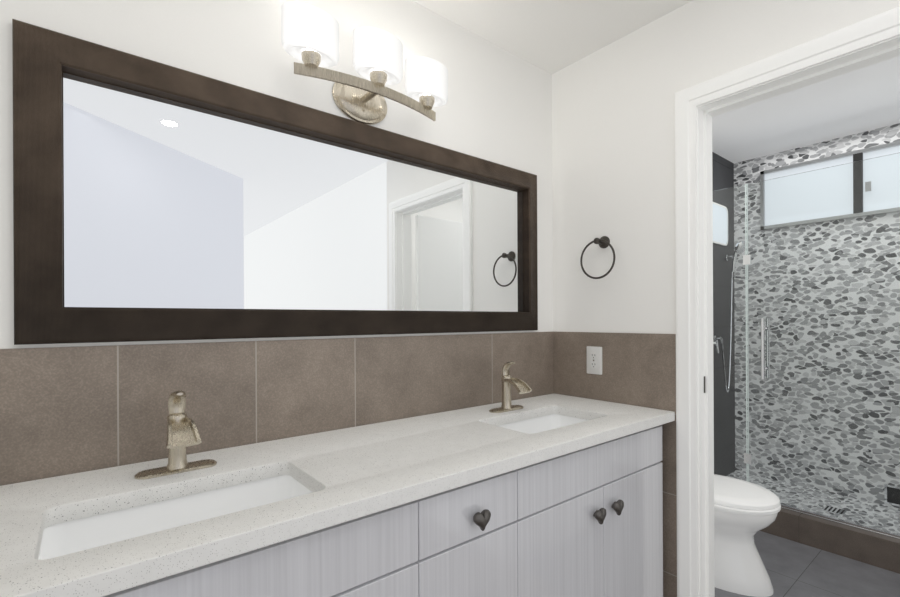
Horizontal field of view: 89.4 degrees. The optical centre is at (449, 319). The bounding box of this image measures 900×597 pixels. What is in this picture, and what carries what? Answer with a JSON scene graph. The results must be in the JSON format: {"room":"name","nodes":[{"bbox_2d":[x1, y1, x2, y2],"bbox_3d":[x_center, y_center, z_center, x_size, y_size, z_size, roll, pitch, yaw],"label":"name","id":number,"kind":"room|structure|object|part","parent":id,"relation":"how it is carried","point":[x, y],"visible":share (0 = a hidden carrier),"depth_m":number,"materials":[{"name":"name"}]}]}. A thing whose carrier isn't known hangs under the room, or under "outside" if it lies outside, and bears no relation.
{"room":"bathroom","nodes":[
{"label":"bathroom","id":0,"kind":"room"},
{"bbox_2d":[0,0,552,348],"bbox_3d":[0.454,-0.022,2.188,4.620,2.560,0.120,0,0,-39],"label":"wall","id":1,"kind":"structure","parent":0,"point":[498,107],"depth_m":1.40,"materials":[{"name":"paint"}]},
{"bbox_2d":[12,19,537,344],"bbox_3d":[-0.267,-0.298,1.501,1.700,0.695,0.042,0,0,-39],"label":"mirror","id":2,"kind":"object","parent":1,"relation":"attached to","point":[153,200],"visible":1,"depth_m":1.25,"materials":[{"name":"clear glass"}]},
{"bbox_3d":[-0.277,-0.298,1.513,1.536,0.531,0.001,0,0,-39],"label":"glass","id":3,"kind":"part","parent":2,"relation":"part of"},
{"bbox_2d":[0,332,553,485],"bbox_3d":[-0.306,0.660,1.487,2.050,1.204,0.010,0,0,-39],"label":"wall tile","id":4,"kind":"structure","parent":1,"relation":"attached to","point":[64,410],"depth_m":1.25,"materials":[{"name":"brown tile"}]},
{"bbox_2d":[281,1,447,124],"bbox_3d":[-0.243,-0.761,1.439,0.576,0.220,0.170,0,0,-39],"label":"wall lamp","id":5,"kind":"object","parent":1,"relation":"attached to","point":[309,33],"visible":1,"depth_m":1.37,"materials":[{"name":"white glass"}]},
{"bbox_2d":[412,0,691,73],"bbox_3d":[-0.023,-1.200,0.926,2.300,0.100,1.250,0,0,-39],"label":"ceiling","id":6,"kind":"structure","parent":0,"point":[550,35],"depth_m":1.76,"materials":[{"name":"paint"}]},
{"bbox_2d":[712,152,734,475],"bbox_3d":[1.882,0.023,3.261,0.790,2.455,0.010,0,0,-39],"label":"wall","id":7,"kind":"structure","parent":0,"point":[722,169],"depth_m":3.38,"materials":[{"name":"grey tile"}]},
{"bbox_2d":[552,0,899,333],"bbox_3d":[1.002,-0.025,1.590,0.120,2.560,1.500,0,0,-39],"label":"wall","id":8,"kind":"structure","parent":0,"point":[613,110],"depth_m":1.81,"materials":[{"name":"white paint"}]},
{"bbox_2d":[554,332,676,596],"bbox_3d":[0.670,0.655,1.902,0.010,1.204,0.573,0,0,-39],"label":"wall tile","id":9,"kind":"structure","parent":8,"relation":"attached to","point":[639,369],"depth_m":1.80,"materials":[{"name":"brown tile"}]},
{"bbox_2d":[674,6,899,596],"bbox_3d":[1.167,0.207,1.388,0.160,2.094,0.874,0,0,-39],"label":"door frame","id":10,"kind":"structure","parent":8,"relation":"in","point":[875,39],"depth_m":1.64,"materials":[{"name":"white wood"}]},
{"bbox_2d":[712,56,899,162],"bbox_3d":[1.930,-1.255,2.186,2.080,0.100,1.750,0,0,-39],"label":"ceiling","id":11,"kind":"structure","parent":0,"point":[867,98],"depth_m":2.69,"materials":[{"name":"paint"}]},
{"bbox_2d":[715,531,899,596],"bbox_3d":[3.029,1.294,0.845,2.320,0.100,5.440,0,0,-39],"label":"floor","id":12,"kind":"structure","parent":0,"point":[794,569],"depth_m":2.24,"materials":[{"name":"tile"}]},
{"bbox_2d":[714,474,780,596],"bbox_3d":[1.274,0.863,2.317,0.410,0.780,0.678,0,0,-39],"label":"toilet","id":13,"kind":"object","parent":12,"relation":"on","point":[742,508],"visible":0.34,"depth_m":2.10,"materials":[{"name":"white ceramic"}]},
{"bbox_2d":[713,153,899,573],"bbox_3d":[2.432,0.204,2.581,0.787,2.086,1.736,0,0,-39],"label":"shower","id":14,"kind":"object","parent":12,"relation":"on","point":[876,547],"visible":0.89,"depth_m":2.53,"materials":[{"name":"tile"}]},
{"bbox_2d":[727,471,899,533],"bbox_3d":[2.486,1.204,2.619,0.670,0.085,1.740,0,0,-39],"label":"floor","id":15,"kind":"structure","parent":0,"point":[875,515],"depth_m":2.87,"materials":[{"name":"stone"}]},
{"bbox_2d":[734,123,899,507],"bbox_3d":[2.741,0.018,2.837,0.010,2.455,1.750,0,0,-39],"label":"wall","id":16,"kind":"structure","parent":0,"point":[826,417],"depth_m":3.10,"materials":[{"name":"grey stone"}]},
{"bbox_3d":[2.639,-0.034,-0.430,0.120,2.560,3.700,0,0,-39],"label":"wall","id":17,"kind":"structure","parent":0,"visible":0},
{"bbox_2d":[587,346,601,374],"bbox_3d":[0.617,0.173,1.949,0.008,0.118,0.074,0,0,-39],"label":"outlet","id":18,"kind":"object","parent":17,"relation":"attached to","point":[594,354],"visible":1,"depth_m":1.95,"materials":[{"name":"white plastic"}]},
{"bbox_2d":[580,236,614,278],"bbox_3d":[0.628,-0.262,1.903,0.065,0.184,0.164,0,0,-39],"label":"towel ring","id":19,"kind":"object","parent":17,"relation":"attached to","point":[604,241],"visible":1,"depth_m":1.90,"materials":[{"name":"brown metal"}]},
{"bbox_3d":[2.829,-0.035,2.831,0.120,2.560,1.870,0,0,-39],"label":"wall","id":20,"kind":"structure","parent":0,"visible":0},
{"bbox_2d":[713,202,727,245],"bbox_3d":[1.940,-0.695,3.296,0.350,0.290,0.012,0,0,-39],"label":"window","id":21,"kind":"structure","parent":20,"relation":"attached to","point":[720,212],"depth_m":3.32,"materials":[{"name":"white glass"}]},
{"bbox_2d":[760,141,899,229],"bbox_3d":[2.725,-0.879,2.812,0.050,0.426,1.385,0,0,-39],"label":"shower window","id":22,"kind":"structure","parent":20,"relation":"attached to","point":[868,187],"depth_m":3.03,"materials":[{"name":"white glass"}]},
{"bbox_3d":[1.233,1.304,-0.609,2.300,0.100,5.440,0,0,-39],"label":"vanity","id":23,"kind":"object","parent":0,"visible":0},
{"bbox_2d":[0,361,674,596],"bbox_3d":[-0.125,0.709,1.261,2.028,1.103,0.564,0,0,-39],"label":"vanity","id":24,"kind":"object","parent":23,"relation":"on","point":[550,495],"visible":1,"depth_m":1.04,"materials":[{"name":"grey"}]}
]}

